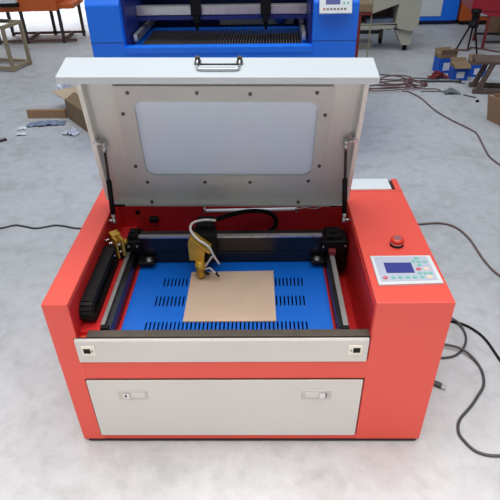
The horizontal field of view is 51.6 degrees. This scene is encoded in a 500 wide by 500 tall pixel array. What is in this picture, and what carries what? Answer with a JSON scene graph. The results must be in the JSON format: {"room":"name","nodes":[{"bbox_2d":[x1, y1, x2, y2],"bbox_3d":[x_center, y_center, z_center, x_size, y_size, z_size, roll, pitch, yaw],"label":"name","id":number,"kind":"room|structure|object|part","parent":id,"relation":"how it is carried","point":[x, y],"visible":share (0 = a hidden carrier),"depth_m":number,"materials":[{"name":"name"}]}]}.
{"room":"workshop","nodes":[
{"label":"workshop","id":0,"kind":"room"},
{"bbox_2d":[0,0,499,499],"bbox_3d":[0.049,-1.376,4.457,18.000,0.100,21.000,0,35,1],"label":"floor","id":1,"kind":"structure","parent":0,"point":[444,173],"depth_m":2.06,"materials":[{"name":"concrete"}]},
{"bbox_2d":[0,19,31,71],"bbox_3d":[-2.388,-1.954,4.916,0.414,0.420,0.299,7,36,12],"label":"stand","id":2,"kind":"object","parent":1,"relation":"on","point":[12,67],"visible":1,"depth_m":4.88,"materials":[{"name":"wood"}]},
{"bbox_3d":[-2.405,-1.729,4.908,0.331,0.029,0.029,7,36,12],"label":"rail","id":3,"kind":"part","parent":2,"relation":"part of","materials":[{"name":"wood"}]},
{"bbox_3d":[-2.233,-1.837,4.781,0.029,0.376,0.029,7,36,12],"label":"leg","id":4,"kind":"part","parent":2,"relation":"part of","materials":[{"name":"wood"}]},
{"bbox_3d":[-2.204,-2.079,4.773,0.029,0.029,0.241,7,36,12],"label":"rail","id":5,"kind":"part","parent":2,"relation":"part of","materials":[{"name":"wood"}]},
{"bbox_3d":[-2.347,-2.175,4.918,0.389,0.029,0.029,7,36,12],"label":"rail","id":6,"kind":"part","parent":2,"relation":"part of","materials":[{"name":"wood"}]},
{"bbox_3d":[-2.340,-1.879,5.123,0.331,0.029,0.029,7,36,12],"label":"rail","id":7,"kind":"part","parent":2,"relation":"part of","materials":[{"name":"wood"}]},
{"bbox_3d":[-2.198,-1.782,4.978,0.029,0.029,0.241,7,36,12],"label":"rail","id":8,"kind":"part","parent":2,"relation":"part of","materials":[{"name":"wood"}]},
{"bbox_3d":[-2.168,-1.987,4.996,0.029,0.376,0.029,7,36,12],"label":"leg","id":9,"kind":"part","parent":2,"relation":"part of","materials":[{"name":"wood"}]},
{"bbox_2d":[17,126,26,129],"bbox_3d":[-1.619,-0.869,3.674,0.068,0.014,0.056,-14,37,-17],"label":"paper scrap","id":10,"kind":"object","parent":1,"relation":"on","point":[20,127],"visible":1,"depth_m":3.67,"materials":[{"name":"white paper"}]},
{"bbox_2d":[0,224,80,228],"bbox_3d":[-1.042,-0.109,2.566,1.082,0.008,0.062,0,35,2],"label":"power cord","id":11,"kind":"object","parent":1,"relation":"on","point":[13,224],"visible":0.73,"depth_m":2.57,"materials":[{"name":"grey rubber"}]},
{"bbox_2d":[0,0,85,44],"bbox_3d":[-2.400,-2.774,5.769,0.930,0.800,0.612,-2,35,0],"label":"machine","id":12,"kind":"object","parent":1,"relation":"on","point":[7,6],"visible":0.99,"depth_m":5.69,"materials":[{"name":"orange paint"}]},
{"bbox_3d":[-2.815,-2.693,6.064,0.030,0.345,0.030,-2,35,0],"label":"leg","id":13,"kind":"part","parent":12,"relation":"part of","materials":[{"name":"paint"}]},
{"bbox_3d":[-2.496,-2.463,5.721,0.030,0.345,0.030,-2,35,0],"label":"leg","id":14,"kind":"part","parent":12,"relation":"part of","materials":[{"name":"paint"}]},
{"bbox_3d":[-2.498,-2.464,5.976,0.024,0.025,0.420,-2,35,0],"label":"rail","id":15,"kind":"part","parent":12,"relation":"part of","materials":[{"name":"brown metal"}]},
{"bbox_3d":[-2.374,-2.347,5.804,0.860,0.025,0.024,-2,35,0],"label":"rail","id":16,"kind":"part","parent":12,"relation":"part of","materials":[{"name":"brown metal"}]},
{"bbox_3d":[-2.383,-2.586,6.150,0.860,0.025,0.024,-2,35,0],"label":"rail","id":17,"kind":"part","parent":12,"relation":"part of","materials":[{"name":"brown metal"}]},
{"bbox_3d":[-2.315,-2.707,6.068,0.030,0.345,0.030,-2,35,0],"label":"leg","id":18,"kind":"part","parent":12,"relation":"part of","materials":[{"name":"paint"}]},
{"bbox_3d":[-2.086,-2.474,5.724,0.030,0.345,0.030,-2,35,0],"label":"leg","id":19,"kind":"part","parent":12,"relation":"part of","materials":[{"name":"paint"}]},
{"bbox_3d":[-2.088,-2.475,5.979,0.024,0.025,0.420,-2,35,0],"label":"rail","id":20,"kind":"part","parent":12,"relation":"part of","materials":[{"name":"brown metal"}]},
{"bbox_3d":[-1.954,-2.665,5.997,0.030,0.345,0.030,-2,35,0],"label":"leg","id":21,"kind":"part","parent":12,"relation":"part of","materials":[{"name":"paint"}]},
{"bbox_2d":[26,120,66,126],"bbox_3d":[-1.470,-0.918,3.735,0.282,0.019,0.091,-5,35,-6],"label":"plastic film","id":22,"kind":"object","parent":1,"relation":"on","point":[47,122],"visible":1,"depth_m":3.73,"materials":[{"name":"plastic"}]},
{"bbox_2d":[26,109,67,117],"bbox_3d":[-1.507,-1.013,3.841,0.290,0.062,0.032,1,35,3],"label":"strip","id":23,"kind":"object","parent":1,"relation":"on","point":[31,113],"visible":0.99,"depth_m":3.83,"materials":[{"name":"brown wood"}]},
{"bbox_2d":[57,84,70,88],"bbox_3d":[-1.520,-1.337,4.230,0.130,0.154,0.114,0,35,1],"label":"plastic bag","id":24,"kind":"object","parent":1,"relation":"on","point":[60,86],"visible":0.26,"depth_m":4.20,"materials":[{"name":"white plastic"}]},
{"bbox_2d":[51,86,87,131],"bbox_3d":[-1.200,-1.073,3.763,0.228,0.238,0.728,-25,41,-30],"label":"cardboard box","id":25,"kind":"object","parent":1,"relation":"on","point":[70,95],"visible":0.35,"depth_m":3.71,"materials":[{"name":"brown cardboard"}]},
{"bbox_2d":[62,128,79,135],"bbox_3d":[-1.240,-0.821,3.574,0.123,0.034,0.079,10,36,15],"label":"plastic film","id":26,"kind":"object","parent":1,"relation":"on","point":[73,131],"visible":1,"depth_m":3.57,"materials":[{"name":"white plastic"}]},
{"bbox_2d":[84,0,359,57],"bbox_3d":[-0.131,-1.246,3.336,1.470,0.970,0.996,0,35,3],"label":"cutter","id":27,"kind":"object","parent":1,"relation":"on","point":[117,28],"visible":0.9,"depth_m":2.95,"materials":[{"name":"blue paint"}]},
{"bbox_3d":[-0.640,-1.421,3.262,0.022,0.040,0.740,0,35,3],"label":"guide rail","id":28,"kind":"part","parent":27,"relation":"part of","materials":[{"name":"metal"}]},
{"bbox_3d":[-0.173,-0.876,3.079,1.046,0.654,0.064,0,35,3],"label":"frame","id":29,"kind":"part","parent":27,"relation":"part of","materials":[{"name":"blue metal"}]},
{"bbox_3d":[-0.165,-1.285,3.186,1.020,0.055,0.580,0,35,3],"label":"bed frame","id":30,"kind":"part","parent":27,"relation":"part of","materials":[{"name":"metal"}]},
{"bbox_3d":[0.045,-1.603,3.569,0.510,0.085,0.017,0,35,3],"label":"panel","id":31,"kind":"part","parent":27,"relation":"part of","materials":[{"name":"metal"}]},
{"bbox_3d":[0.319,-1.413,3.219,0.022,0.040,0.740,0,35,3],"label":"guide rail","id":32,"kind":"part","parent":27,"relation":"part of","materials":[{"name":"metal"}]},
{"bbox_3d":[0.449,-1.299,2.707,0.170,0.108,0.071,0,35,3],"label":"control panel","id":33,"kind":"part","parent":27,"relation":"part of","materials":[{"name":"white plastic"}]},
{"bbox_2d":[41,55,455,439],"bbox_3d":[-0.004,-0.026,1.523,1.000,1.020,0.663,0,35,1],"label":"laser engraver","id":34,"kind":"object","parent":1,"relation":"on","point":[205,165],"visible":1,"depth_m":1.45,"materials":[{"name":"metal"}]},
{"bbox_3d":[-0.422,0.093,1.454,0.034,0.065,0.283,0,35,1],"label":"drag chain","id":35,"kind":"part","parent":34,"relation":"part of","materials":[{"name":"black plastic"}]},
{"bbox_3d":[-0.419,-0.246,1.515,0.008,0.095,0.019,6,35,10],"label":"strut rod","id":36,"kind":"part","parent":34,"relation":"part of","materials":[{"name":"paint"}]},
{"bbox_2d":[105,230,127,258],"bbox_3d":[-0.407,-0.021,1.603,0.064,0.087,0.108,0,35,1],"label":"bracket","id":37,"kind":"object","parent":34,"relation":"attached to","point":[114,241],"depth_m":1.57,"materials":[{"name":"metal"}]},
{"bbox_3d":[-0.373,0.093,1.561,0.028,0.060,0.485,0,35,1],"label":"guide rail","id":38,"kind":"part","parent":34,"relation":"part of","materials":[{"name":"black metal"}]},
{"bbox_3d":[-0.324,0.400,1.428,0.082,0.033,0.003,0,35,1],"label":"lock plate","id":39,"kind":"part","parent":34,"relation":"part of","materials":[{"name":"metal"}]},
{"bbox_3d":[-0.326,0.033,1.638,0.054,0.012,0.046,0,35,1],"label":"idler plate","id":40,"kind":"part","parent":34,"relation":"part of","materials":[{"name":"black plastic"}]},
{"bbox_2d":[149,216,158,222],"bbox_3d":[-0.322,-0.103,1.733,0.028,0.015,0.021,0,35,1],"label":"switch","id":41,"kind":"object","parent":34,"relation":"attached to","point":[152,219],"depth_m":1.73,"materials":[{"name":"black plastic"}]},
{"bbox_3d":[-0.079,-0.462,1.286,0.112,0.022,0.046,0,35,1],"label":"handle","id":42,"kind":"part","parent":34,"relation":"part of","materials":[{"name":"silver metal"}]},
{"bbox_2d":[69,206,374,361],"bbox_3d":[-0.065,0.197,1.626,0.754,0.515,0.572,0,35,1],"label":"bed","id":43,"kind":"object","parent":34,"relation":"on","point":[129,285],"depth_m":1.51,"materials":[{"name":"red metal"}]},
{"bbox_3d":[-0.070,-0.316,1.494,0.742,0.480,0.113,0,35,1],"label":"lid","id":44,"kind":"part","parent":34,"relation":"part of","materials":[{"name":"white metal"}]},
{"bbox_3d":[-0.064,0.392,1.444,0.748,0.400,0.027,0,35,1],"label":"frame","id":45,"kind":"part","parent":34,"relation":"part of","materials":[{"name":"white metal"}]},
{"bbox_3d":[-0.069,0.447,1.463,0.748,0.236,0.009,0,35,1],"label":"access panel","id":46,"kind":"part","parent":34,"relation":"part of","materials":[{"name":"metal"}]},
{"bbox_2d":[183,271,275,321],"bbox_3d":[-0.055,0.132,1.517,0.257,0.004,0.230,0,35,1],"label":"plywood sheet","id":47,"kind":"object","parent":34,"relation":"on","point":[232,296],"visible":1,"depth_m":1.50,"materials":[{"name":"beige wood"}]},
{"bbox_3d":[0.008,0.389,1.798,0.975,0.006,0.622,0,35,1],"label":"plate","id":48,"kind":"part","parent":34,"relation":"part of","materials":[{"name":"metal"}]},
{"bbox_2d":[203,206,320,213],"bbox_3d":[0.041,-0.134,1.705,0.389,0.017,0.021,0,35,1],"label":"strip light","id":49,"kind":"object","parent":34,"relation":"attached to","point":[206,209],"depth_m":1.71,"materials":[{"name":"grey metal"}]},
{"bbox_3d":[0.182,0.396,1.417,0.082,0.033,0.003,0,35,1],"label":"lock plate","id":50,"kind":"part","parent":34,"relation":"part of","materials":[{"name":"metal"}]},
{"bbox_3d":[0.213,0.029,1.626,0.044,0.012,0.046,0,35,1],"label":"idler plate","id":51,"kind":"part","parent":34,"relation":"part of","materials":[{"name":"black plastic"}]},
{"bbox_3d":[0.247,0.090,1.550,0.026,0.054,0.485,0,35,1],"label":"guide rail","id":52,"kind":"part","parent":34,"relation":"part of","materials":[{"name":"black metal"}]},
{"bbox_3d":[0.283,0.016,1.659,0.039,0.080,0.069,0,35,1],"label":"stepper motor","id":53,"kind":"part","parent":34,"relation":"part of","materials":[{"name":"black plastic"}]},
{"bbox_3d":[0.277,-0.249,1.502,0.008,0.095,0.023,-10,36,-12],"label":"strut rod","id":54,"kind":"part","parent":34,"relation":"part of","materials":[{"name":"paint"}]},
{"bbox_3d":[0.403,0.052,1.337,0.162,0.006,0.124,0,35,1],"label":"control panel","id":55,"kind":"part","parent":34,"relation":"part of","materials":[{"name":"white plastic"}]},
{"bbox_2d":[355,0,373,57],"bbox_3d":[0.933,-1.838,4.446,0.135,0.640,0.330,0,35,1],"label":"trestle","id":56,"kind":"object","parent":1,"relation":"on","point":[366,7],"visible":0.57,"depth_m":4.22,"materials":[{"name":"wood"}]},
{"bbox_3d":[0.900,-1.709,4.359,0.026,0.528,0.026,0,35,1],"label":"leg","id":57,"kind":"part","parent":56,"relation":"part of","materials":[{"name":"red metal"}]},
{"bbox_3d":[0.937,-2.007,4.325,0.110,0.025,0.315,0,35,1],"label":"rail","id":58,"kind":"part","parent":56,"relation":"part of","materials":[{"name":"red metal"}]},
{"bbox_3d":[0.994,-1.756,4.325,0.010,0.640,0.010,0,35,1],"label":"thin rod","id":59,"kind":"part","parent":56,"relation":"part of","materials":[{"name":"wood"}]},
{"bbox_2d":[359,0,421,49],"bbox_3d":[1.252,-2.435,5.157,0.790,0.800,0.428,0,35,1],"label":"machine","id":60,"kind":"object","parent":1,"relation":"on","point":[404,15],"visible":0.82,"depth_m":5.07,"materials":[{"name":"grey paint"}]},
{"bbox_3d":[1.169,-2.481,5.280,0.620,0.260,0.160,0,35,1],"label":"panel","id":61,"kind":"part","parent":60,"relation":"part of","materials":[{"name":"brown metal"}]},
{"bbox_2d":[364,16,392,22],"bbox_3d":[1.288,-2.309,5.184,0.260,0.038,0.150,0,35,1],"label":"tray","id":62,"kind":"object","parent":60,"relation":"on","point":[375,19],"depth_m":5.13,"materials":[{"name":"grey plastic"}]},
{"bbox_3d":[1.530,-2.152,5.210,0.179,0.145,0.120,0,35,1],"label":"leg","id":63,"kind":"part","parent":60,"relation":"part of","materials":[{"name":"beige paint"}]},
{"bbox_2d":[368,74,440,90],"bbox_3d":[1.248,-1.421,4.375,0.606,0.023,0.510,0,35,1],"label":"cable tangle","id":64,"kind":"object","parent":1,"relation":"on","point":[411,79],"visible":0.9,"depth_m":4.32,"materials":[{"name":"rubber"}]},
{"bbox_2d":[403,77,464,83],"bbox_3d":[1.569,-1.448,4.416,0.504,0.009,0.085,9,36,15],"label":"cord","id":65,"kind":"object","parent":1,"relation":"on","point":[414,77],"visible":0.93,"depth_m":4.45,"materials":[{"name":"red rubber"}]},
{"bbox_2d":[427,70,448,78],"bbox_3d":[1.624,-1.517,4.455,0.170,0.069,0.102,-7,35,-8],"label":"cloth","id":66,"kind":"object","parent":1,"relation":"on","point":[435,74],"visible":1,"depth_m":4.44,"materials":[{"name":"red fabric"}]},
{"bbox_2d":[419,0,459,23],"bbox_3d":[2.020,-3.177,6.249,0.890,0.750,0.612,0,35,1],"label":"machine","id":67,"kind":"object","parent":1,"relation":"on","point":[432,11],"visible":0.52,"depth_m":6.12,"materials":[{"name":"blue metal"}]},
{"bbox_3d":[1.950,-3.034,5.984,0.620,0.620,0.012,0,35,1],"label":"panel","id":68,"kind":"part","parent":67,"relation":"part of","materials":[{"name":"white metal"}]},
{"bbox_2d":[433,380,445,389],"bbox_3d":[0.592,0.427,1.731,0.022,0.015,0.135,-28,43,-33],"label":"plug","id":69,"kind":"object","parent":1,"relation":"on","point":[437,384],"visible":0.39,"depth_m":1.70,"materials":[{"name":"metal"}]},
{"bbox_2d":[421,79,461,81],"bbox_3d":[1.618,-1.435,4.390,0.340,0.016,0.040,1,35,4],"label":"metal strip","id":70,"kind":"object","parent":1,"relation":"on","point":[425,80],"visible":0.94,"depth_m":4.38,"materials":[{"name":"paint"}]},
{"bbox_2d":[432,47,458,72],"bbox_3d":[1.725,-1.686,4.580,0.152,0.208,0.154,-4,35,-4],"label":"carton","id":71,"kind":"object","parent":1,"relation":"on","point":[443,55],"visible":0.79,"depth_m":4.54,"materials":[{"name":"blue cardboard"}]},
{"bbox_2d":[402,90,499,164],"bbox_3d":[1.440,-0.811,3.497,0.131,0.010,1.761,-6,35,-7],"label":"cable","id":72,"kind":"object","parent":1,"relation":"on","point":[429,105],"visible":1,"depth_m":3.57,"materials":[{"name":"grey rubber"}]},
{"bbox_2d":[442,88,460,93],"bbox_3d":[1.609,-1.270,4.127,0.136,0.037,0.078,0,35,1],"label":"heap","id":73,"kind":"object","parent":1,"relation":"on","point":[452,90],"visible":1,"depth_m":4.12,"materials":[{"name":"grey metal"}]},
{"bbox_2d":[441,317,466,358],"bbox_3d":[0.691,0.293,1.919,0.214,0.019,0.296,4,35,8],"label":"cable","id":74,"kind":"object","parent":1,"relation":"on","point":[452,318],"visible":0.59,"depth_m":1.86,"materials":[{"name":"grey rubber"}]},
{"bbox_2d":[418,222,499,276],"bbox_3d":[0.988,-0.003,2.344,0.924,0.010,0.316,24,42,32],"label":"power cord","id":75,"kind":"object","parent":1,"relation":"on","point":[457,228],"visible":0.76,"depth_m":2.42,"materials":[{"name":"grey rubber"}]},
{"bbox_2d":[448,57,470,79],"bbox_3d":[1.782,-1.536,4.402,0.137,0.162,0.165,1,35,3],"label":"carton","id":76,"kind":"object","parent":1,"relation":"on","point":[459,67],"visible":0.94,"depth_m":4.38,"materials":[{"name":"blue cardboard"}]},
{"bbox_2d":[456,8,481,53],"bbox_3d":[2.107,-2.122,5.026,0.215,0.397,0.255,0,35,1],"label":"tripod","id":77,"kind":"object","parent":1,"relation":"on","point":[475,12],"visible":0.91,"depth_m":4.97,"materials":[{"name":"black plastic"}]},
{"bbox_3d":[2.068,-2.052,5.046,0.140,0.262,0.020,-9,35,-11],"label":"leg","id":78,"kind":"part","parent":77,"relation":"part of","materials":[{"name":"black plastic"}]},
{"bbox_3d":[2.182,-2.107,5.122,0.020,0.260,0.117,10,36,16],"label":"leg","id":79,"kind":"part","parent":77,"relation":"part of","materials":[{"name":"black plastic"}]},
{"bbox_3d":[2.187,-2.026,5.005,0.020,0.261,0.120,-14,37,-17],"label":"leg","id":80,"kind":"part","parent":77,"relation":"part of","materials":[{"name":"black plastic"}]},
{"bbox_2d":[444,343,499,457],"bbox_3d":[0.702,0.454,1.686,0.205,0.019,0.489,-6,35,-7],"label":"cable","id":81,"kind":"object","parent":1,"relation":"on","point":[467,410],"visible":0.91,"depth_m":1.62,"materials":[{"name":"grey rubber"}]},
{"bbox_2d":[456,0,487,23],"bbox_3d":[2.844,-3.155,6.190,0.720,0.750,0.612,0,35,1],"label":"machine","id":82,"kind":"object","parent":1,"relation":"on","point":[464,15],"visible":0.31,"depth_m":6.12,"materials":[{"name":"paint"}]},
{"bbox_2d":[451,320,499,360],"bbox_3d":[0.816,0.349,1.841,0.152,0.009,0.607,-26,42,-31],"label":"cable","id":83,"kind":"object","parent":1,"relation":"on","point":[452,321],"visible":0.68,"depth_m":1.89,"materials":[{"name":"black plastic"}]},
{"bbox_2d":[453,47,499,51],"bbox_3d":[2.314,-2.025,5.218,0.506,0.016,0.139,8,36,13],"label":"cord","id":84,"kind":"object","parent":1,"relation":"on","point":[469,47],"visible":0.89,"depth_m":5.20,"materials":[{"name":"rubber"}]},
{"bbox_2d":[468,54,485,76],"bbox_3d":[1.968,-1.602,4.484,0.137,0.170,0.161,3,35,6],"label":"carton","id":85,"kind":"object","parent":1,"relation":"on","point":[475,68],"visible":0.36,"depth_m":4.46,"materials":[{"name":"blue cardboard"}]},
{"bbox_2d":[461,0,499,47],"bbox_3d":[2.480,-2.473,5.172,0.600,0.800,0.450,3,35,6],"label":"machine","id":86,"kind":"object","parent":1,"relation":"on","point":[491,8],"visible":0.78,"depth_m":5.04,"materials":[{"name":"paint"}]},
{"bbox_3d":[2.396,-2.378,5.465,0.024,0.315,0.024,3,35,6],"label":"leg","id":87,"kind":"part","parent":86,"relation":"part of","materials":[{"name":"metal"}]},
{"bbox_3d":[2.352,-2.169,5.163,0.024,0.315,0.024,3,35,6],"label":"leg","id":88,"kind":"part","parent":86,"relation":"part of","materials":[{"name":"red metal"}]},
{"bbox_3d":[2.576,-2.297,5.495,0.360,0.020,0.020,3,35,6],"label":"rail","id":89,"kind":"part","parent":86,"relation":"part of","materials":[{"name":"metal"}]},
{"bbox_3d":[2.532,-2.088,5.194,0.360,0.020,0.020,3,35,6],"label":"rail","id":90,"kind":"part","parent":86,"relation":"part of","materials":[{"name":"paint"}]},
{"bbox_2d":[468,54,499,94],"bbox_3d":[2.044,-1.383,4.093,0.560,0.251,0.214,5,35,9],"label":"wooden bench","id":91,"kind":"object","parent":1,"relation":"on","point":[492,61],"visible":1,"depth_m":4.09,"materials":[{"name":"brown wood"}]},
{"bbox_3d":[1.877,-1.451,4.190,0.102,0.199,0.036,5,35,9],"label":"leg","id":92,"kind":"part","parent":91,"relation":"part of","materials":[{"name":"brown wood"}]},
{"bbox_3d":[2.062,-1.341,4.224,0.520,0.032,0.044,5,35,9],"label":"foot rail","id":93,"kind":"part","parent":91,"relation":"part of","materials":[{"name":"brown wood"}]},
{"bbox_3d":[2.042,-1.477,4.028,0.560,0.022,0.210,5,35,9],"label":"seat","id":94,"kind":"part","parent":91,"relation":"part of","materials":[{"name":"brown wood"}]},
{"bbox_3d":[1.845,-1.355,4.053,0.102,0.199,0.036,5,35,9],"label":"leg","id":95,"kind":"part","parent":91,"relation":"part of","materials":[{"name":"brown wood"}]},
{"bbox_3d":[2.030,-1.245,4.087,0.520,0.032,0.044,5,35,9],"label":"foot rail","id":96,"kind":"part","parent":91,"relation":"part of","materials":[{"name":"brown wood"}]},
{"bbox_2d":[487,93,499,125],"bbox_3d":[1.844,-0.986,3.536,0.370,0.241,0.240,-12,36,-15],"label":"cardboard box","id":97,"kind":"object","parent":1,"relation":"on","point":[493,106],"visible":1,"depth_m":3.56,"materials":[{"name":"brown cardboard"}]},
{"bbox_2d":[488,17,499,35],"bbox_3d":[2.928,-2.544,5.742,0.440,0.252,0.220,-4,35,-3],"label":"carton","id":98,"kind":"object","parent":1,"relation":"on","point":[494,25],"visible":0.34,"depth_m":5.73,"materials":[{"name":"cardboard"}]}
]}

